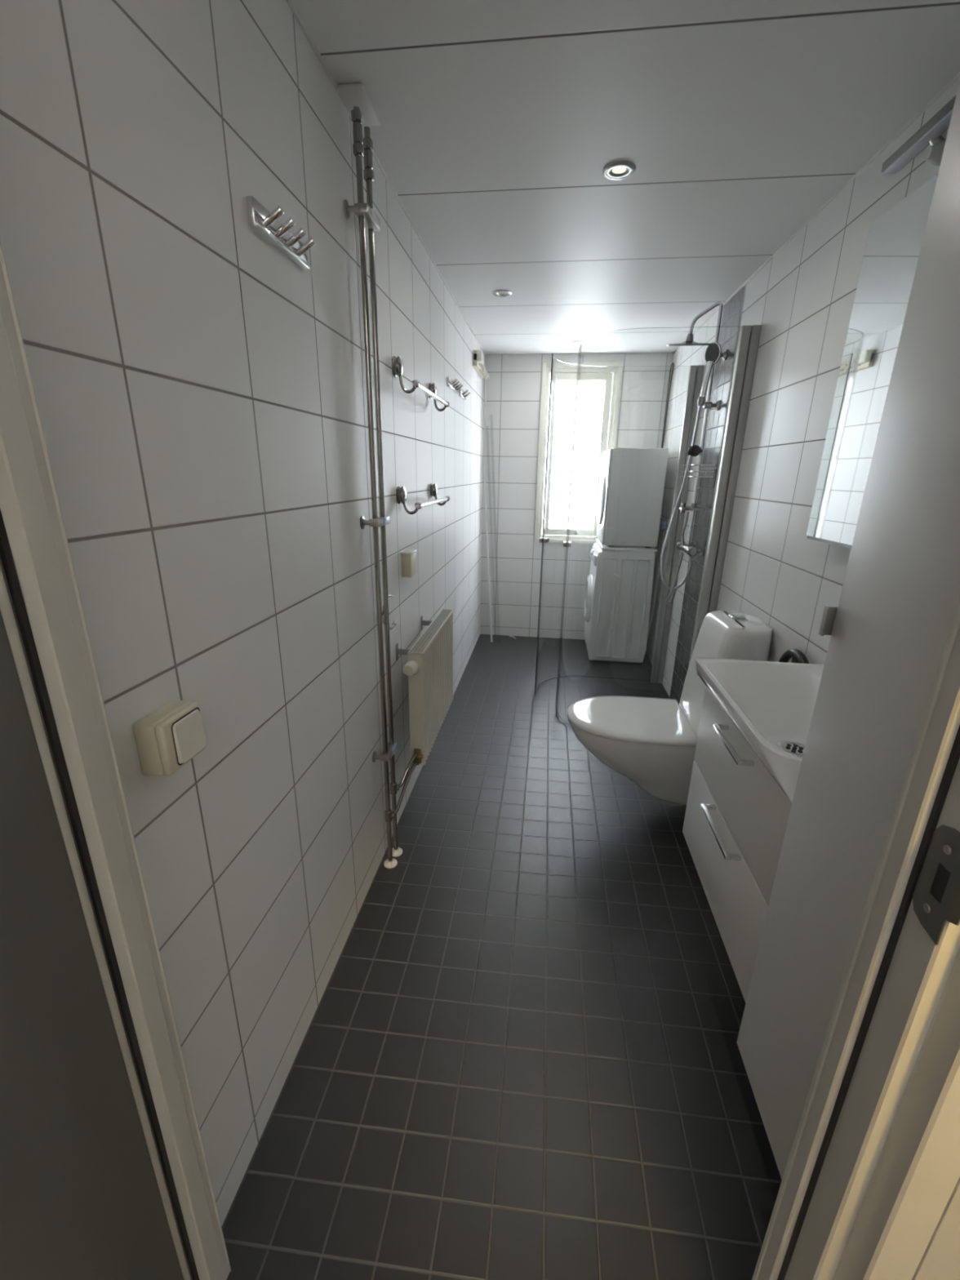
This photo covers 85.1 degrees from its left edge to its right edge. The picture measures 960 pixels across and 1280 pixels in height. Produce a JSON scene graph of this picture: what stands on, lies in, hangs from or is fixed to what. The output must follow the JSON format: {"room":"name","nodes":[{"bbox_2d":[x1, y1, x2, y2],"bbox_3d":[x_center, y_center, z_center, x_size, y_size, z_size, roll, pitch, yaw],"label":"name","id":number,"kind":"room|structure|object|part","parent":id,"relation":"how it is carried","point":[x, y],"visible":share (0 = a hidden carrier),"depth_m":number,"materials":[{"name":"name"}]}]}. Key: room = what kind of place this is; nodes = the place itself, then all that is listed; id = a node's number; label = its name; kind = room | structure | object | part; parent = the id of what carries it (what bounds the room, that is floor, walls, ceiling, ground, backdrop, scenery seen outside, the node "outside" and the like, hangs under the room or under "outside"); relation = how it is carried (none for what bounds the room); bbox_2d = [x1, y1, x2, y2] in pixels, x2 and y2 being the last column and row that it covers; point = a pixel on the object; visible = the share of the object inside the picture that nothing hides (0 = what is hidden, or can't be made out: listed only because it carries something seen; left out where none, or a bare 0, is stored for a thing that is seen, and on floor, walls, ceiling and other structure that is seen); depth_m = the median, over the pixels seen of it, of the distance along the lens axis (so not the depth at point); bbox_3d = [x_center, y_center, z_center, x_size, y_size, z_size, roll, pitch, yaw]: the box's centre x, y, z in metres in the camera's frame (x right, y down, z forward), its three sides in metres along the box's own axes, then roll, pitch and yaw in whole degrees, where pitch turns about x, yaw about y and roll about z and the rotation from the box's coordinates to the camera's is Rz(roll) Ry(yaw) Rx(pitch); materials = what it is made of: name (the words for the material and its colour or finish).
{"room":"bathroom","nodes":[
{"label":"bathroom","id":0,"kind":"room"},
{"bbox_2d":[0,0,484,1226],"bbox_3d":[-0.283,-0.525,2.470,0.120,2.196,4.044,3,18,7],"label":"wall","id":1,"kind":"structure","parent":0,"point":[200,391],"depth_m":0.91,"materials":[{"name":"white tile"}]},
{"bbox_2d":[133,699,206,776],"bbox_3d":[-0.437,0.139,0.745,0.049,0.079,0.082,3,18,7],"label":"light switch","id":2,"kind":"object","parent":1,"relation":"attached to","point":[170,736],"visible":1,"depth_m":0.72,"materials":[{"name":"beige plastic"}]},
{"bbox_3d":[-0.424,0.139,0.743,0.012,0.077,0.080,3,18,7],"label":"switch frame","id":3,"kind":"part","parent":2,"relation":"part of","materials":[{"name":"beige plastic"}]},
{"bbox_2d":[245,195,315,269],"bbox_3d":[-0.360,-0.763,0.987,0.049,0.042,0.210,3,18,7],"label":"hook rack","id":4,"kind":"object","parent":1,"relation":"attached to","point":[265,223],"visible":1,"depth_m":0.96,"materials":[{"name":"silver metal"}]},
{"bbox_2d":[343,199,380,231],"bbox_3d":[-0.297,-1.078,1.331,0.058,0.038,0.120,3,18,7],"label":"clamp","id":5,"kind":"object","parent":1,"relation":"attached to","point":[371,219],"visible":0.98,"depth_m":1.30,"materials":[{"name":"metal"}]},
{"bbox_2d":[360,515,390,528],"bbox_3d":[-0.310,-0.353,1.557,0.058,0.038,0.115,3,18,7],"label":"clamp","id":6,"kind":"object","parent":1,"relation":"attached to","point":[380,521],"visible":0.99,"depth_m":1.52,"materials":[{"name":"metal"}]},
{"bbox_2d":[351,106,417,868],"bbox_3d":[-0.264,-0.246,1.636,0.048,2.176,0.224,11,20,28],"label":"pipe","id":7,"kind":"object","parent":1,"relation":"attached to","point":[356,113],"visible":1,"depth_m":1.47,"materials":[{"name":"silver metal"}]},
{"bbox_2d":[372,742,397,762],"bbox_3d":[-0.323,0.383,1.787,0.058,0.038,0.110,3,18,7],"label":"clamp","id":8,"kind":"object","parent":1,"relation":"attached to","point":[392,748],"visible":0.98,"depth_m":1.75,"materials":[{"name":"metal"}]},
{"bbox_2d":[285,0,485,355],"bbox_3d":[-0.208,-1.553,2.095,0.007,0.008,3.872,3,18,7],"label":"trim","id":9,"kind":"structure","parent":1,"relation":"attached to","point":[289,2],"depth_m":1.48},
{"bbox_2d":[375,594,397,630],"bbox_3d":[-0.311,-0.091,1.733,0.036,0.119,0.096,9,20,24],"label":"wall hook","id":10,"kind":"object","parent":1,"relation":"attached to","point":[394,623],"visible":0.62,"depth_m":1.72,"materials":[{"name":"silver metal"}]},
{"bbox_3d":[-0.302,-0.116,1.724,0.021,0.066,0.072,10,20,25],"label":"arm","id":11,"kind":"part","parent":10,"relation":"part of","materials":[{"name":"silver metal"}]},
{"bbox_3d":[-0.302,-0.058,1.749,0.021,0.046,0.078,9,19,23],"label":"arm","id":12,"kind":"part","parent":10,"relation":"part of","materials":[{"name":"silver metal"}]},
{"bbox_2d":[362,126,417,857],"bbox_3d":[-0.274,-0.258,1.671,0.056,2.177,0.165,8,19,22],"label":"pipe","id":13,"kind":"object","parent":1,"relation":"attached to","point":[368,174],"visible":0.96,"depth_m":1.54,"materials":[{"name":"silver metal"}]},
{"bbox_2d":[400,548,417,577],"bbox_3d":[-0.270,-0.294,1.999,0.042,0.095,0.093,3,18,7],"label":"wall box","id":14,"kind":"object","parent":1,"relation":"attached to","point":[408,556],"visible":1,"depth_m":1.97,"materials":[{"name":"beige plastic"}]},
{"bbox_3d":[-0.269,-0.336,1.986,0.042,0.008,0.093,3,18,7],"label":"lid","id":15,"kind":"part","parent":14,"relation":"part of","materials":[{"name":"white plastic"}]},
{"bbox_2d":[391,355,449,411],"bbox_3d":[-0.211,-0.974,2.016,0.080,0.112,0.621,3,18,7],"label":"towel rail","id":16,"kind":"object","parent":1,"relation":"attached to","point":[397,362],"visible":1,"depth_m":1.77,"materials":[{"name":"silver metal"}]},
{"bbox_3d":[-0.243,-0.872,1.768,0.065,0.070,0.012,-5,19,-18],"label":"arm","id":17,"kind":"part","parent":16,"relation":"part of","materials":[{"name":"silver metal"}]},
{"bbox_3d":[-0.174,-1.038,2.286,0.065,0.070,0.012,-5,19,-18],"label":"arm","id":18,"kind":"part","parent":16,"relation":"part of","materials":[{"name":"silver metal"}]},
{"bbox_2d":[395,483,449,514],"bbox_3d":[-0.218,-0.585,2.141,0.080,0.099,0.621,3,18,7],"label":"towel rail","id":19,"kind":"object","parent":1,"relation":"attached to","point":[401,492],"visible":1,"depth_m":1.90,"materials":[{"name":"silver metal"}]},
{"bbox_3d":[-0.250,-0.484,1.894,0.065,0.057,0.012,-5,19,-18],"label":"arm","id":20,"kind":"part","parent":19,"relation":"part of","materials":[{"name":"silver metal"}]},
{"bbox_3d":[-0.180,-0.649,2.411,0.065,0.057,0.012,-5,19,-18],"label":"arm","id":21,"kind":"part","parent":19,"relation":"part of","materials":[{"name":"silver metal"}]},
{"bbox_2d":[395,608,453,765],"bbox_3d":[-0.232,0.174,2.185,0.124,0.456,0.686,3,18,7],"label":"radiator","id":22,"kind":"object","parent":1,"relation":"attached to","point":[428,668],"visible":0.98,"depth_m":2.02,"materials":[{"name":"beige metal"}]},
{"bbox_3d":[-0.241,0.099,1.832,0.047,0.047,0.060,6,18,15],"label":"thermostat knob","id":23,"kind":"part","parent":22,"relation":"part of","materials":[{"name":"beige plastic"}]},
{"bbox_3d":[-0.190,-0.043,2.142,0.054,0.014,0.625,3,18,7],"label":"grille frame","id":24,"kind":"part","parent":22,"relation":"part of","materials":[{"name":"beige metal"}]},
{"bbox_2d":[409,609,451,653],"bbox_3d":[-0.190,-0.043,2.142,0.044,0.010,0.615,3,18,7],"label":"grille","id":25,"kind":"object","parent":22,"relation":"attached to","point":[430,635],"depth_m":2.09,"materials":[{"name":"beige metal"}]},
{"bbox_3d":[-0.172,0.172,2.208,0.012,0.440,0.619,3,18,7],"label":"ribbed panel","id":26,"kind":"part","parent":22,"relation":"part of","materials":[{"name":"beige metal"}]},
{"bbox_2d":[446,377,462,393],"bbox_3d":[-0.125,-1.327,2.726,0.049,0.042,0.260,3,18,7],"label":"hook rack","id":27,"kind":"object","parent":1,"relation":"attached to","point":[455,384],"visible":1,"depth_m":2.69,"materials":[{"name":"silver metal"}]},
{"bbox_2d":[458,388,470,399],"bbox_3d":[-0.084,-1.423,3.028,0.049,0.042,0.160,3,18,7],"label":"hook rack","id":28,"kind":"object","parent":1,"relation":"attached to","point":[462,394],"visible":0.98,"depth_m":2.98,"materials":[{"name":"silver metal"}]},
{"bbox_3d":[-0.101,-1.424,3.030,0.016,0.042,0.160,3,18,7],"label":"plate","id":29,"kind":"part","parent":28,"relation":"part of","materials":[{"name":"silver metal"}]},
{"bbox_2d":[0,240,959,1279],"bbox_3d":[-0.085,0.267,0.148,1.141,2.124,0.876,3,18,7],"label":"door frame","id":30,"kind":"structure","parent":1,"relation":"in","point":[104,1175],"depth_m":0.55,"materials":[{"name":"white paint"}]},
{"bbox_3d":[0.489,0.196,0.394,0.066,2.120,0.018,3,18,7],"label":"hall casing","id":31,"kind":"part","parent":30,"relation":"part of","materials":[{"name":"white paint"}]},
{"bbox_3d":[0.406,0.213,0.459,0.005,0.108,0.046,2,18,2],"label":"strike plate","id":32,"kind":"part","parent":30,"relation":"part of","materials":[{"name":"metal"}]},
{"bbox_2d":[472,349,488,380],"bbox_3d":[0.012,-1.876,3.580,0.062,0.114,0.460,3,18,7],"label":"box","id":33,"kind":"object","parent":1,"relation":"attached to","point":[477,354],"visible":1,"depth_m":3.40,"materials":[{"name":"beige plastic"}]},
{"bbox_3d":[-0.004,-1.876,3.582,0.030,0.075,0.460,3,18,7],"label":"rail","id":34,"kind":"part","parent":33,"relation":"part of","materials":[{"name":"beige plastic"}]},
{"bbox_2d":[484,380,485,431],"bbox_3d":[0.042,-1.766,3.924,0.010,0.364,0.096,1,18,0],"label":"pull cord","id":35,"kind":"object","parent":33,"relation":"hanging from","point":[485,380],"visible":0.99,"depth_m":3.94,"materials":[{"name":"white plastic"}]},
{"bbox_2d":[221,634,782,1279],"bbox_3d":[0.435,0.616,2.709,1.612,0.100,4.098,3,18,7],"label":"floor","id":36,"kind":"structure","parent":0,"point":[518,1057],"depth_m":1.28,"materials":[{"name":"tile"}]},
{"bbox_2d":[483,463,492,642],"bbox_3d":[0.065,-0.684,4.239,0.017,1.417,0.203,-8,20,-26],"label":"strip","id":37,"kind":"object","parent":36,"relation":"on","point":[484,468],"visible":1,"depth_m":4.23,"materials":[{"name":"white plastic"}]},
{"bbox_2d":[583,538,657,662],"bbox_3d":[1.050,-0.315,4.059,0.447,0.864,0.542,3,18,7],"label":"washing machine","id":38,"kind":"object","parent":36,"relation":"on","point":[619,584],"visible":1,"depth_m":3.81,"materials":[{"name":"white metal"}]},
{"bbox_3d":[0.845,-0.327,4.090,0.024,0.270,0.270,3,18,7],"label":"door glass","id":39,"kind":"part","parent":38,"relation":"part of","materials":[{"name":"glass"}]},
{"bbox_3d":[0.839,-0.597,3.829,0.016,0.060,0.130,3,18,7],"label":"drawer","id":40,"kind":"part","parent":38,"relation":"part of","materials":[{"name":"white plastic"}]},
{"bbox_3d":[0.887,-0.659,3.980,0.058,0.118,0.505,3,18,7],"label":"control panel","id":41,"kind":"part","parent":38,"relation":"part of","materials":[{"name":"white plastic"}]},
{"bbox_3d":[1.087,-0.716,3.929,0.387,0.021,0.537,3,18,7],"label":"plate","id":42,"kind":"part","parent":38,"relation":"part of","materials":[{"name":"white metal"}]},
{"bbox_2d":[595,447,668,547],"bbox_3d":[1.078,-1.042,3.824,0.400,0.663,0.520,3,18,7],"label":"dryer","id":43,"kind":"object","parent":38,"relation":"on","point":[632,482],"visible":1,"depth_m":3.58,"materials":[{"name":"white metal"}]},
{"bbox_3d":[0.890,-1.035,3.846,0.022,0.370,0.370,3,18,7],"label":"door","id":44,"kind":"part","parent":43,"relation":"part of","materials":[{"name":"white plastic"}]},
{"bbox_3d":[0.911,-1.056,3.843,0.019,0.640,0.508,3,18,7],"label":"panel","id":45,"kind":"part","parent":43,"relation":"part of","materials":[{"name":"white plastic"}]},
{"bbox_2d":[480,352,673,639],"bbox_3d":[0.706,-1.078,4.237,1.372,2.196,0.120,3,18,7],"label":"wall","id":46,"kind":"structure","parent":0,"point":[513,384],"depth_m":4.18,"materials":[{"name":"white tile"}]},
{"bbox_2d":[533,362,622,544],"bbox_3d":[0.750,-1.427,4.093,0.586,1.322,0.129,3,18,7],"label":"window","id":47,"kind":"structure","parent":46,"relation":"in","point":[600,384],"depth_m":4.07,"materials":[{"name":"clear glass"}]},
{"bbox_3d":[0.753,-1.435,4.117,0.366,1.102,0.002,3,18,7],"label":"pane","id":48,"kind":"part","parent":47,"relation":"part of","materials":[{"name":"clear glass"}]},
{"bbox_3d":[0.784,-0.908,4.213,0.031,0.116,0.058,-1,18,-6],"label":"handle","id":49,"kind":"part","parent":47,"relation":"part of","materials":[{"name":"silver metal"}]},
{"bbox_2d":[290,0,959,355],"bbox_3d":[0.472,-1.573,2.015,1.612,0.100,4.078,3,18,7],"label":"ceiling","id":50,"kind":"structure","parent":0,"point":[502,121],"depth_m":1.33,"materials":[{"name":"white paint"}]},
{"bbox_2d":[335,83,380,126],"bbox_3d":[-0.291,-1.283,1.256,0.065,0.010,0.138,3,18,7],"label":"cover plate","id":51,"kind":"object","parent":50,"relation":"attached to","point":[353,95],"visible":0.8,"depth_m":1.23,"materials":[{"name":"white paint"}]},
{"bbox_2d":[493,289,511,297],"bbox_3d":[0.110,-1.700,2.563,0.094,0.006,0.094,3,18,7],"label":"recessed light","id":52,"kind":"object","parent":50,"relation":"in","point":[500,293],"visible":1,"depth_m":2.56,"materials":[{"name":"grey metal"}]},
{"bbox_2d":[602,160,635,180],"bbox_3d":[0.402,-1.356,1.511,0.094,0.006,0.094,3,18,7],"label":"recessed light","id":53,"kind":"object","parent":50,"relation":"in","point":[617,170],"visible":1,"depth_m":1.51,"materials":[{"name":"grey metal"}]},
{"bbox_2d":[645,77,959,703],"bbox_3d":[1.194,-0.440,2.280,0.120,2.196,4.078,3,18,7],"label":"wall","id":54,"kind":"structure","parent":0,"point":[802,300],"depth_m":1.89,"materials":[{"name":"white tile"}]},
{"bbox_2d":[533,353,704,693],"bbox_3d":[0.777,-0.637,3.259,0.956,1.954,0.256,-4,19,-15],"label":"shower door","id":55,"kind":"structure","parent":54,"relation":"attached to","point":[694,381],"depth_m":3.21,"materials":[{"name":"clear glass"}]},
{"bbox_3d":[0.375,-0.584,3.055,0.040,0.024,0.056,10,20,25],"label":"handle","id":56,"kind":"part","parent":55,"relation":"part of","materials":[{"name":"silver metal"}]},
{"bbox_2d":[647,517,662,638],"bbox_3d":[1.291,-0.413,3.896,0.046,0.966,0.124,3,18,7],"label":"hose","id":57,"kind":"object","parent":54,"relation":"attached to","point":[659,543],"visible":0.53,"depth_m":3.81,"materials":[{"name":"grey plastic"}]},
{"bbox_2d":[555,324,761,725],"bbox_3d":[0.747,-0.430,2.614,0.846,1.954,0.264,13,21,33],"label":"shower door","id":58,"kind":"structure","parent":54,"relation":"attached to","point":[749,335],"depth_m":2.37,"materials":[{"name":"clear glass"}]},
{"bbox_3d":[0.484,-0.533,2.903,0.040,0.024,0.056,3,18,7],"label":"handle","id":59,"kind":"part","parent":58,"relation":"part of","materials":[{"name":"silver metal"}]},
{"bbox_2d":[662,520,668,530],"bbox_3d":[1.295,-0.799,3.656,0.039,0.066,0.048,3,18,7],"label":"tap","id":60,"kind":"object","parent":54,"relation":"attached to","point":[665,526],"visible":0.98,"depth_m":3.64,"materials":[{"name":"silver metal"}]},
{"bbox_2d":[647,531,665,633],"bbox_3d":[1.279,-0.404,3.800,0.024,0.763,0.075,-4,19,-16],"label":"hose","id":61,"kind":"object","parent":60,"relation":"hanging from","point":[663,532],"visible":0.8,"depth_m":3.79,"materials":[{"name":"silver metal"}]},
{"bbox_3d":[1.292,-0.815,3.651,0.034,0.032,0.036,3,18,7],"label":"tap handle","id":62,"kind":"part","parent":60,"relation":"part of","materials":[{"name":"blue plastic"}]},
{"bbox_2d":[661,362,674,448],"bbox_3d":[1.375,-1.696,3.829,0.012,0.603,0.079,2,18,3],"label":"hanging cable","id":63,"kind":"object","parent":54,"relation":"hanging from","point":[668,386],"visible":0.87,"depth_m":3.83,"materials":[{"name":"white plastic"}]},
{"bbox_2d":[566,610,772,804],"bbox_3d":[0.714,0.264,2.105,0.714,0.780,0.402,3,18,7],"label":"toilet","id":64,"kind":"object","parent":54,"relation":"attached to","point":[651,742],"visible":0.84,"depth_m":2.03,"materials":[{"name":"white ceramic"}]},
{"bbox_3d":[0.597,0.333,2.143,0.466,0.016,0.388,3,18,7],"label":"seat","id":65,"kind":"part","parent":64,"relation":"part of","materials":[{"name":"white plastic"}]},
{"bbox_3d":[0.599,0.313,2.136,0.485,0.024,0.402,3,18,7],"label":"lid","id":66,"kind":"part","parent":64,"relation":"part of","materials":[{"name":"white plastic"}]},
{"bbox_2d":[666,301,728,556],"bbox_3d":[1.073,-1.062,2.723,0.290,1.218,0.292,3,18,7],"label":"shower","id":67,"kind":"object","parent":54,"relation":"attached to","point":[691,549],"visible":0.91,"depth_m":2.70,"materials":[{"name":"silver metal"}]},
{"bbox_2d":[664,551,684,604],"bbox_3d":[1.082,-0.337,2.887,0.105,0.290,0.044,-11,22,-33],"label":"hose","id":68,"kind":"object","parent":67,"relation":"hanging from","point":[675,580],"visible":1,"depth_m":2.88,"materials":[{"name":"grey plastic"}]},
{"bbox_2d":[673,502,705,512],"bbox_3d":[1.126,-0.711,2.818,0.115,0.050,0.200,3,18,7],"label":"shelf","id":69,"kind":"object","parent":67,"relation":"attached to","point":[694,507],"depth_m":2.78,"materials":[{"name":"silver metal"}]},
{"bbox_2d":[659,342,721,590],"bbox_3d":[1.095,-0.868,2.747,0.170,1.228,0.074,12,21,32],"label":"shower","id":70,"kind":"object","parent":67,"relation":"hanging from","point":[713,353],"visible":0.94,"depth_m":2.64,"materials":[{"name":"silver metal"}]},
{"bbox_3d":[1.121,-1.270,2.593,0.031,0.204,0.054,-8,20,-26],"label":"handle","id":71,"kind":"part","parent":70,"relation":"part of","materials":[{"name":"silver metal"}]},
{"bbox_3d":[1.118,-0.983,2.717,0.077,0.058,0.072,3,18,7],"label":"slider knob","id":72,"kind":"part","parent":67,"relation":"part of","materials":[{"name":"black plastic"}]},
{"bbox_2d":[680,464,715,477],"bbox_3d":[1.146,-0.892,2.757,0.114,0.062,0.284,3,18,7],"label":"basket","id":73,"kind":"object","parent":67,"relation":"hanging from","point":[684,465],"visible":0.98,"depth_m":2.70,"materials":[{"name":"silver metal"}]},
{"bbox_3d":[1.098,-1.089,2.717,0.144,1.161,0.018,5,18,12],"label":"riser rail","id":74,"kind":"part","parent":67,"relation":"part of","materials":[{"name":"silver metal"}]},
{"bbox_2d":[688,284,746,663],"bbox_3d":[1.189,-0.574,2.707,0.005,2.188,0.006,3,18,7],"label":"trim","id":75,"kind":"structure","parent":54,"relation":"attached to","point":[744,284],"depth_m":2.61,"materials":[{"name":"silver metal"}]},
{"bbox_2d":[682,685,791,1003],"bbox_3d":[0.758,0.451,1.241,0.405,0.500,0.585,3,18,7],"label":"vanity cabinet","id":76,"kind":"object","parent":54,"relation":"attached to","point":[737,815],"visible":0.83,"depth_m":1.19,"materials":[{"name":"white paint"}]},
{"bbox_3d":[0.572,0.453,1.246,0.035,0.010,0.196,3,18,7],"label":"handle","id":77,"kind":"part","parent":76,"relation":"part of","materials":[{"name":"silver metal"}]},
{"bbox_3d":[0.598,0.560,1.297,0.018,0.251,0.585,3,18,7],"label":"drawer","id":78,"kind":"part","parent":76,"relation":"part of","materials":[{"name":"white paint"}]},
{"bbox_3d":[0.578,0.237,1.196,0.035,0.010,0.178,3,18,7],"label":"handle","id":79,"kind":"part","parent":76,"relation":"part of","materials":[{"name":"silver metal"}]},
{"bbox_3d":[0.602,0.321,1.220,0.018,0.246,0.585,3,18,7],"label":"drawer","id":80,"kind":"part","parent":76,"relation":"part of","materials":[{"name":"white paint"}]},
{"bbox_2d":[695,657,824,802],"bbox_3d":[0.769,0.204,1.191,0.395,0.100,0.647,3,18,7],"label":"washbasin","id":81,"kind":"object","parent":76,"relation":"in","point":[771,704],"visible":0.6,"depth_m":1.34,"materials":[{"name":"white ceramic"}]},
{"bbox_2d":[778,648,808,663],"bbox_3d":[1.007,0.135,1.670,0.047,0.213,0.213,3,18,7],"label":"ring","id":82,"kind":"object","parent":54,"relation":"attached to","point":[797,655],"visible":0.26,"depth_m":1.64,"materials":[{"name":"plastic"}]},
{"bbox_2d":[672,71,959,354],"bbox_3d":[1.146,-1.480,1.936,0.007,0.008,3.872,3,18,7],"label":"trim","id":83,"kind":"structure","parent":54,"relation":"attached to","point":[957,77],"depth_m":1.51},
{"bbox_2d":[737,81,959,1179],"bbox_3d":[0.706,0.046,0.622,0.407,1.773,0.346,3,18,7],"label":"upper cabinet","id":84,"kind":"object","parent":54,"relation":"attached to","point":[888,628],"visible":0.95,"depth_m":0.70,"materials":[{"name":"white paint"}]},
{"bbox_3d":[0.537,-0.028,0.798,0.024,0.045,0.010,3,18,7],"label":"handle","id":85,"kind":"part","parent":84,"relation":"part of","materials":[{"name":"metal"}]},
{"bbox_2d":[805,174,937,548],"bbox_3d":[0.982,-0.583,1.121,0.043,0.812,0.770,3,18,7],"label":"mirror","id":86,"kind":"object","parent":54,"relation":"attached to","point":[894,241],"visible":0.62,"depth_m":1.35,"materials":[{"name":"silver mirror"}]},
{"bbox_2d":[880,94,956,173],"bbox_3d":[0.988,-1.054,1.022,0.065,0.072,0.580,3,18,7],"label":"lamp","id":87,"kind":"object","parent":54,"relation":"attached to","point":[931,132],"visible":0.87,"depth_m":1.16,"materials":[{"name":"metal"}]},
{"bbox_3d":[1.016,-1.100,1.157,0.045,0.040,0.020,3,18,7],"label":"wall arm","id":88,"kind":"part","parent":87,"relation":"part of","materials":[{"name":"metal"}]}
]}

